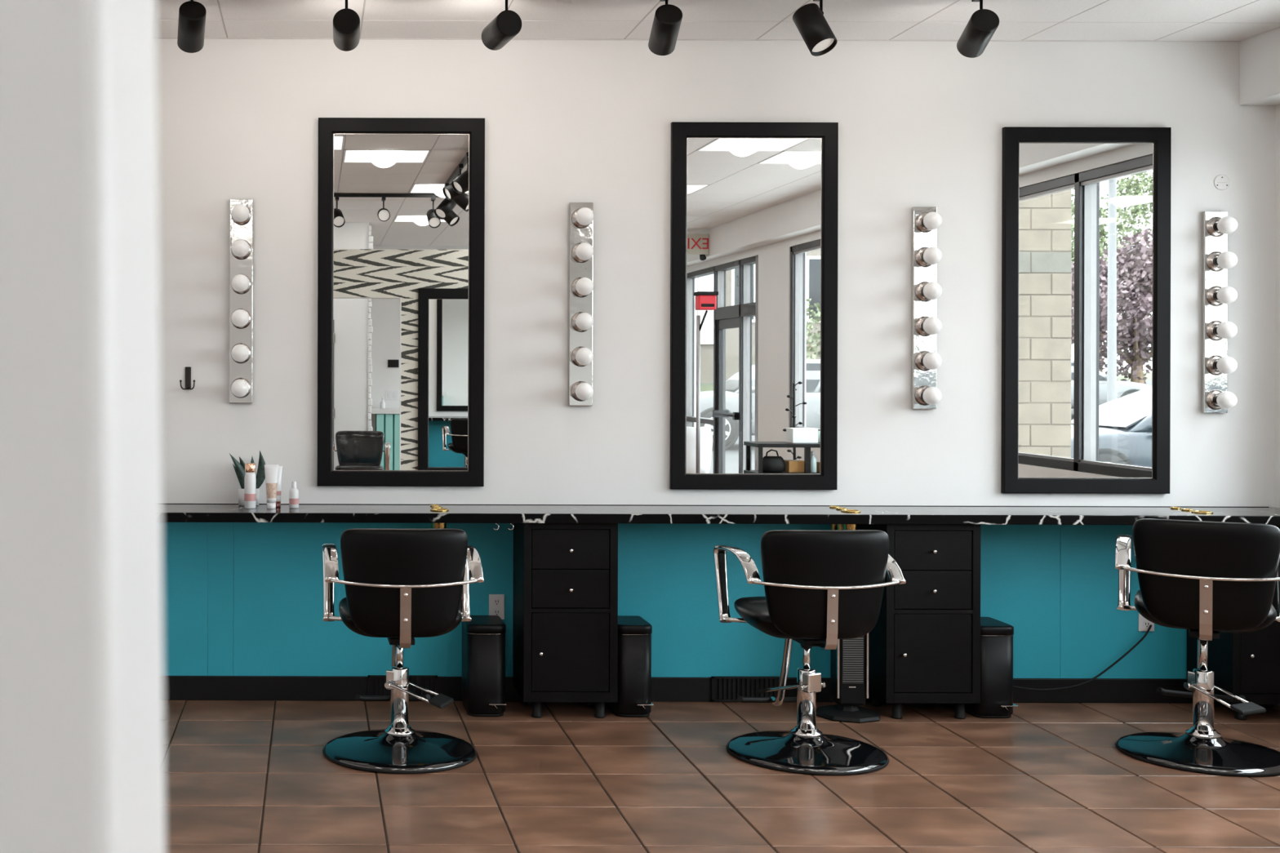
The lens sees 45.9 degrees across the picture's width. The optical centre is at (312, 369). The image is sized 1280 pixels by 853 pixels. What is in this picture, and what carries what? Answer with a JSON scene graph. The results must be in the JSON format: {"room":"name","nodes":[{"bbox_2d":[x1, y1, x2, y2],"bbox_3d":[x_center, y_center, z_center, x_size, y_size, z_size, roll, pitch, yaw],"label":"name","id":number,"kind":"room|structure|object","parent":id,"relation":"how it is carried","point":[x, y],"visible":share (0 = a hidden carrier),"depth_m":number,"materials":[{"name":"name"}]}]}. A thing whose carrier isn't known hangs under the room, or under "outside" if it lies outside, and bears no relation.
{"room":"salon","nodes":[
{"label":"salon","id":0,"kind":"room"},
{"bbox_2d":[0,0,165,852],"bbox_3d":[-0.291,0.224,0.343,4.220,2.600,0.106,0,0,0],"label":"wall partition","id":1,"kind":"structure","parent":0,"point":[82,758],"depth_m":0.29,"materials":[{"name":"white paint"}]},
{"bbox_2d":[155,39,1275,703],"bbox_3d":[1.170,-0.082,6.747,7.140,3.380,0.125,0,0,0],"label":"wall","id":2,"kind":"structure","parent":0,"point":[921,123],"depth_m":6.69,"materials":[{"name":"paint"}]},
{"bbox_2d":[179,366,195,390],"bbox_3d":[-0.572,0.041,6.667,0.073,0.106,0.044,0,0,0],"label":"coat hook","id":3,"kind":"object","parent":2,"relation":"attached to","point":[188,369],"visible":1,"depth_m":6.68,"materials":[{"name":"black metal"}]},
{"bbox_2d":[229,199,253,403],"bbox_3d":[-0.327,-0.314,6.618,0.108,0.938,0.142,0,0,0],"label":"vanity light","id":4,"kind":"object","parent":2,"relation":"attached to","point":[241,211],"visible":1,"depth_m":6.67,"materials":[{"name":"silver metal"}]},
{"bbox_2d":[317,117,484,486],"bbox_3d":[0.408,-0.309,6.674,0.765,1.692,0.030,0,0,0],"label":"wall mirror","id":5,"kind":"object","parent":2,"relation":"attached to","point":[401,238],"visible":1,"depth_m":6.68,"materials":[{"name":"black paint"}]},
{"bbox_2d":[368,675,437,698],"bbox_3d":[0.416,1.464,6.670,0.320,0.114,0.012,0,0,0],"label":"air vent","id":6,"kind":"object","parent":2,"relation":"attached to","point":[369,676],"visible":0.46,"depth_m":6.67,"materials":[{"name":"black plastic"}]},
{"bbox_2d":[488,594,504,619],"bbox_3d":[0.850,1.094,6.680,0.072,0.116,0.009,0,0,0],"label":"wall outlet","id":7,"kind":"object","parent":2,"relation":"attached to","point":[496,602],"visible":0.87,"depth_m":6.68,"materials":[{"name":"white plastic"}]},
{"bbox_2d":[493,598,500,605],"bbox_3d":[0.850,1.070,6.678,0.034,0.034,0.003,0,0,0],"label":"receptacle","id":8,"kind":"object","parent":7,"relation":"attached to","point":[496,602],"depth_m":6.68,"materials":[{"name":"white plastic"}]},
{"bbox_2d":[493,608,500,615],"bbox_3d":[0.850,1.118,6.678,0.034,0.034,0.003,0,0,0],"label":"receptacle","id":9,"kind":"object","parent":7,"relation":"attached to","point":[496,611],"depth_m":6.68,"materials":[{"name":"white plastic"}]},
{"bbox_2d":[568,202,593,405],"bbox_3d":[1.236,-0.300,6.618,0.108,0.935,0.142,0,0,0],"label":"vanity light","id":10,"kind":"object","parent":2,"relation":"attached to","point":[580,391],"visible":1,"depth_m":6.67,"materials":[{"name":"silver metal"}]},
{"bbox_2d":[163,675,1230,703],"bbox_3d":[1.016,1.472,6.683,6.840,0.112,0.014,0,0,0],"label":"baseboard","id":11,"kind":"structure","parent":2,"relation":"attached to","point":[664,689],"depth_m":6.67,"materials":[{"name":"black plastic"}]},
{"bbox_2d":[161,503,1279,525],"bbox_3d":[1.018,0.645,6.486,6.838,0.044,0.406,0,0,0],"label":"countertop","id":12,"kind":"structure","parent":2,"relation":"attached to","point":[171,513],"depth_m":6.29,"materials":[{"name":"black stone"}]},
{"bbox_2d":[229,450,265,506],"bbox_3d":[-0.300,0.495,6.627,0.157,0.252,0.095,0,0,-26],"label":"potted snake plant","id":13,"kind":"object","parent":12,"relation":"on","point":[239,468],"visible":0.65,"depth_m":6.62,"materials":[{"name":"green plant"}]},
{"bbox_2d":[244,462,256,508],"bbox_3d":[-0.278,0.520,6.490,0.052,0.201,0.052,0,0,0],"label":"shampoo bottle","id":14,"kind":"object","parent":12,"relation":"on","point":[250,479],"visible":1,"depth_m":6.47,"materials":[{"name":"white plastic"}]},
{"bbox_2d":[264,464,278,508],"bbox_3d":[-0.183,0.524,6.490,0.046,0.195,0.046,0,0,39],"label":"tube","id":15,"kind":"object","parent":12,"relation":"on","point":[271,471],"visible":1,"depth_m":6.48,"materials":[{"name":"white plastic"}]},
{"bbox_2d":[266,483,276,498],"bbox_3d":[-0.181,0.541,6.476,0.050,0.068,0.016,0,0,-6],"label":"print","id":16,"kind":"object","parent":15,"relation":"on","point":[271,488],"depth_m":6.47},
{"bbox_2d":[275,466,282,507],"bbox_3d":[-0.162,0.529,6.545,0.043,0.185,0.043,0,0,44],"label":"tube","id":17,"kind":"object","parent":12,"relation":"on","point":[280,468],"visible":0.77,"depth_m":6.53,"materials":[{"name":"white plastic"}]},
{"bbox_2d":[288,481,298,508],"bbox_3d":[-0.082,0.562,6.505,0.044,0.119,0.044,0,0,0],"label":"bottle","id":18,"kind":"object","parent":12,"relation":"on","point":[294,491],"visible":1,"depth_m":6.49,"materials":[{"name":"white plastic"}]},
{"bbox_2d":[431,506,442,508],"bbox_3d":[0.561,0.691,6.525,0.050,0.146,0.050,0,0,0],"label":"holder","id":19,"kind":"object","parent":12,"relation":"attached to","point":[433,507],"visible":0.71,"depth_m":6.51,"materials":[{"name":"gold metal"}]},
{"bbox_2d":[430,508,448,528],"bbox_3d":[0.563,0.701,6.420,0.084,0.166,0.084,0,0,0],"label":"holder","id":20,"kind":"object","parent":12,"relation":"attached to","point":[433,525],"visible":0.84,"depth_m":6.39,"materials":[{"name":"gold metal"}]},
{"bbox_2d":[829,506,839,529],"bbox_3d":[2.379,0.696,6.610,0.044,0.146,0.044,0,0,0],"label":"holder","id":21,"kind":"object","parent":12,"relation":"attached to","point":[833,526],"visible":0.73,"depth_m":6.60,"materials":[{"name":"gold metal"}]},
{"bbox_2d":[835,507,847,529],"bbox_3d":[2.381,0.696,6.525,0.050,0.146,0.050,0,0,0],"label":"holder","id":22,"kind":"object","parent":12,"relation":"attached to","point":[839,526],"visible":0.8,"depth_m":6.51,"materials":[{"name":"gold metal"}]},
{"bbox_2d":[840,509,861,529],"bbox_3d":[2.383,0.706,6.420,0.084,0.166,0.084,0,0,0],"label":"holder","id":23,"kind":"object","parent":12,"relation":"attached to","point":[846,526],"visible":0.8,"depth_m":6.39,"materials":[{"name":"gold metal"}]},
{"bbox_2d":[1181,508,1194,511],"bbox_3d":[3.936,0.701,6.525,0.050,0.146,0.050,0,0,0],"label":"holder","id":24,"kind":"object","parent":12,"relation":"attached to","point":[1186,509],"visible":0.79,"depth_m":6.51,"materials":[{"name":"gold metal"}]},
{"bbox_2d":[1191,510,1213,513],"bbox_3d":[3.938,0.711,6.420,0.084,0.166,0.084,0,0,0],"label":"holder","id":25,"kind":"object","parent":12,"relation":"attached to","point":[1193,511],"visible":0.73,"depth_m":6.41,"materials":[{"name":"gold metal"}]},
{"bbox_2d":[711,675,779,702],"bbox_3d":[1.996,1.469,6.670,0.320,0.114,0.012,0,0,0],"label":"air vent","id":26,"kind":"object","parent":2,"relation":"attached to","point":[713,677],"visible":0.66,"depth_m":6.67,"materials":[{"name":"black plastic"}]},
{"bbox_2d":[669,121,838,489],"bbox_3d":[2.032,-0.291,6.674,0.762,1.687,0.030,0,0,0],"label":"wall mirror","id":27,"kind":"object","parent":2,"relation":"attached to","point":[754,207],"visible":1,"depth_m":6.68,"materials":[{"name":"black paint"}]},
{"bbox_2d":[911,206,942,408],"bbox_3d":[2.816,-0.282,6.618,0.108,0.930,0.142,0,0,0],"label":"vanity light","id":28,"kind":"object","parent":2,"relation":"attached to","point":[926,220],"visible":1,"depth_m":6.67,"materials":[{"name":"silver metal"}]},
{"bbox_2d":[1013,624,1151,690],"bbox_3d":[3.482,1.319,6.635,0.756,0.293,0.059,0,0,-2],"label":"power cable","id":29,"kind":"object","parent":2,"relation":"attached to","point":[1150,625],"visible":0.77,"depth_m":6.61,"materials":[{"name":"black rubber"}]},
{"bbox_2d":[1000,126,1171,493],"bbox_3d":[3.560,-0.271,6.674,0.763,1.682,0.030,0,0,0],"label":"wall mirror","id":30,"kind":"object","parent":2,"relation":"attached to","point":[1086,211],"visible":1,"depth_m":6.68,"materials":[{"name":"black paint"}]},
{"bbox_2d":[1138,613,1154,631],"bbox_3d":[3.842,1.149,6.680,0.072,0.116,0.009,0,0,0],"label":"wall outlet","id":31,"kind":"object","parent":2,"relation":"attached to","point":[1144,624],"visible":0.48,"depth_m":6.68,"materials":[{"name":"white plastic"}]},
{"bbox_2d":[1142,620,1151,627],"bbox_3d":[3.841,1.173,6.678,0.034,0.034,0.003,0,0,0],"label":"receptacle","id":32,"kind":"object","parent":31,"relation":"attached to","point":[1146,624],"depth_m":6.68,"materials":[{"name":"white plastic"}]},
{"bbox_2d":[1201,211,1237,413],"bbox_3d":[4.154,-0.264,6.618,0.108,0.928,0.142,0,0,0],"label":"vanity light","id":33,"kind":"object","parent":2,"relation":"attached to","point":[1216,260],"visible":1,"depth_m":6.67,"materials":[{"name":"silver metal"}]},
{"bbox_2d":[1213,395,1217,404],"bbox_3d":[4.153,0.140,6.638,0.040,0.040,0.036,0,0,0],"label":"socket","id":34,"kind":"object","parent":33,"relation":"attached to","point":[1215,397],"depth_m":6.65,"materials":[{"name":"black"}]},
{"bbox_2d":[1213,360,1217,369],"bbox_3d":[4.153,-0.019,6.638,0.040,0.040,0.036,0,0,0],"label":"socket","id":35,"kind":"object","parent":33,"relation":"attached to","point":[1215,362],"depth_m":6.65,"materials":[{"name":"silver metal"}]},
{"bbox_2d":[1213,326,1217,334],"bbox_3d":[4.154,-0.178,6.638,0.040,0.040,0.036,0,0,0],"label":"socket","id":36,"kind":"object","parent":33,"relation":"attached to","point":[1215,332],"depth_m":6.64,"materials":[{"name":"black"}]},
{"bbox_2d":[1213,291,1217,300],"bbox_3d":[4.154,-0.337,6.638,0.040,0.040,0.036,0,0,0],"label":"socket","id":37,"kind":"object","parent":33,"relation":"attached to","point":[1215,293],"depth_m":6.64,"materials":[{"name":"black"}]},
{"bbox_2d":[1213,257,1217,265],"bbox_3d":[4.154,-0.496,6.638,0.040,0.040,0.036,0,0,0],"label":"socket","id":38,"kind":"object","parent":33,"relation":"attached to","point":[1215,259],"depth_m":6.64,"materials":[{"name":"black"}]},
{"bbox_2d":[1213,222,1218,231],"bbox_3d":[4.155,-0.655,6.638,0.040,0.040,0.036,0,0,0],"label":"socket","id":39,"kind":"object","parent":33,"relation":"attached to","point":[1215,224],"depth_m":6.65,"materials":[{"name":"silver metal"}]},
{"bbox_2d":[1213,174,1229,190],"bbox_3d":[4.193,-0.862,6.687,0.072,0.072,0.006,0,0,0],"label":"blank cover plate","id":40,"kind":"object","parent":2,"relation":"attached to","point":[1221,182],"visible":1,"depth_m":6.68,"materials":[{"name":"paint"}]},
{"bbox_2d":[155,0,1279,42],"bbox_3d":[0.940,-1.536,1.090,6.670,0.033,11.200,0,0,0],"label":"ceiling","id":41,"kind":"structure","parent":0,"point":[940,20],"depth_m":6.29,"materials":[{"name":"tile"}]},
{"bbox_2d":[164,700,1279,852],"bbox_3d":[1.115,1.558,1.090,7.040,0.061,11.200,0,0,0],"label":"floor","id":42,"kind":"structure","parent":0,"point":[242,776],"depth_m":5.31,"materials":[{"name":"tile"}]},
{"bbox_2d":[322,528,484,773],"bbox_3d":[0.347,1.067,5.825,0.618,0.918,0.727,0,0,-1],"label":"salon chair","id":43,"kind":"object","parent":42,"relation":"on","point":[402,585],"visible":1,"depth_m":5.54,"materials":[{"name":"black leather"}]},
{"bbox_2d":[461,615,506,716],"bbox_3d":[0.767,1.325,6.487,0.175,0.405,0.290,0,0,0],"label":"pedal bin","id":44,"kind":"object","parent":42,"relation":"on","point":[483,637],"visible":0.93,"depth_m":6.37,"materials":[{"name":"black metal"}]},
{"bbox_2d":[512,523,617,718],"bbox_3d":[1.128,1.099,6.487,0.411,0.860,0.356,0,0,0],"label":"base cabinet","id":45,"kind":"object","parent":42,"relation":"on","point":[565,602],"visible":0.94,"depth_m":6.33,"materials":[{"name":"black wood"}]},
{"bbox_2d":[605,615,653,717],"bbox_3d":[1.417,1.327,6.487,0.167,0.405,0.290,0,0,0],"label":"pedal bin","id":46,"kind":"object","parent":42,"relation":"on","point":[634,633],"visible":0.81,"depth_m":6.37,"materials":[{"name":"black metal"}]},
{"bbox_2d":[713,529,906,775],"bbox_3d":[1.964,1.072,5.820,0.618,0.918,0.727,0,0,-1],"label":"salon chair","id":47,"kind":"object","parent":42,"relation":"on","point":[822,588],"visible":1,"depth_m":5.53,"materials":[{"name":"black leather"}]},
{"bbox_2d":[816,633,880,723],"bbox_3d":[2.371,1.232,6.420,0.268,0.600,0.268,0,0,22],"label":"heater","id":48,"kind":"object","parent":42,"relation":"on","point":[849,663],"visible":0.54,"depth_m":6.37,"materials":[{"name":"black plastic"}]},
{"bbox_2d":[842,635,863,683],"bbox_3d":[2.372,1.170,6.362,0.090,0.415,0.008,0,0,0],"label":"grille","id":49,"kind":"object","parent":48,"relation":"attached to","point":[852,648],"depth_m":6.36,"materials":[{"name":"grey metal"}]},
{"bbox_2d":[858,524,980,719],"bbox_3d":[2.711,1.103,6.487,0.411,0.860,0.356,0,0,0],"label":"base cabinet","id":50,"kind":"object","parent":42,"relation":"on","point":[924,642],"visible":0.86,"depth_m":6.33,"materials":[{"name":"black wood"}]},
{"bbox_2d":[953,617,1018,718],"bbox_3d":[3.006,1.331,6.487,0.179,0.405,0.290,0,0,0],"label":"pedal bin","id":51,"kind":"object","parent":42,"relation":"on","point":[996,636],"visible":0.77,"depth_m":6.37,"materials":[{"name":"black metal"}]},
{"bbox_2d":[1115,518,1279,777],"bbox_3d":[3.569,1.059,5.813,0.618,0.953,0.727,0,0,30],"label":"salon chair","id":52,"kind":"object","parent":42,"relation":"on","point":[1205,579],"visible":1,"depth_m":5.59,"materials":[{"name":"black leather"}]},
{"bbox_2d":[1186,525,1279,719],"bbox_3d":[4.223,1.108,6.487,0.411,0.860,0.356,0,0,0],"label":"base cabinet","id":53,"kind":"object","parent":42,"relation":"on","point":[1247,664],"visible":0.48,"depth_m":6.33,"materials":[{"name":"black wood"}]},
{"bbox_2d":[1239,26,1279,105],"bbox_3d":[4.510,-1.489,1.090,0.470,0.545,11.200,0,0,0],"label":"soffit","id":54,"kind":"structure","parent":0,"point":[1259,54],"depth_m":6.55,"materials":[{"name":"paint"}]},
{"bbox_2d":[1275,104,1279,507],"bbox_3d":[4.518,0.161,1.090,0.164,2.755,11.200,0,0,0],"label":"wall","id":55,"kind":"structure","parent":0,"point":[1277,107],"depth_m":6.67,"materials":[{"name":"paint"}]},
{"bbox_3d":[1.105,-1.505,5.690,3.734,0.032,0.034,0,0,0],"label":"track rail","id":56,"kind":"object","parent":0,"visible":0},
{"bbox_2d":[177,0,206,53],"bbox_3d":[-0.476,-1.376,5.729,0.106,0.234,0.206,0,0,-8],"label":"track spotlight","id":57,"kind":"object","parent":56,"relation":"attached to","point":[192,14],"visible":1,"depth_m":5.67,"materials":[{"name":"black metal"}]},
{"bbox_2d":[333,0,359,51],"bbox_3d":[0.135,-1.383,5.733,0.110,0.217,0.198,0,0,0],"label":"track spotlight","id":58,"kind":"object","parent":56,"relation":"attached to","point":[346,22],"visible":1,"depth_m":5.65,"materials":[{"name":"black metal"}]},
{"bbox_2d":[481,0,521,50],"bbox_3d":[0.750,-1.384,5.728,0.106,0.211,0.201,0,0,-13],"label":"track spotlight","id":59,"kind":"object","parent":56,"relation":"attached to","point":[507,24],"visible":1,"depth_m":5.66,"materials":[{"name":"black metal"}]},
{"bbox_2d":[648,0,682,55],"bbox_3d":[1.394,-1.369,5.730,0.114,0.238,0.206,0,0,0],"label":"track spotlight","id":60,"kind":"object","parent":56,"relation":"attached to","point":[668,18],"visible":1,"depth_m":5.67,"materials":[{"name":"black metal"}]},
{"bbox_2d":[792,0,837,56],"bbox_3d":[1.964,-1.355,5.669,0.131,0.262,0.178,0,0,-14],"label":"track spotlight","id":61,"kind":"object","parent":56,"relation":"attached to","point":[810,20],"visible":1,"depth_m":5.64,"materials":[{"name":"black metal"}]},
{"bbox_2d":[956,0,999,57],"bbox_3d":[2.630,-1.364,5.733,0.107,0.240,0.205,0,0,6],"label":"track spotlight","id":62,"kind":"object","parent":56,"relation":"attached to","point":[983,24],"visible":1,"depth_m":5.68,"materials":[{"name":"black metal"}]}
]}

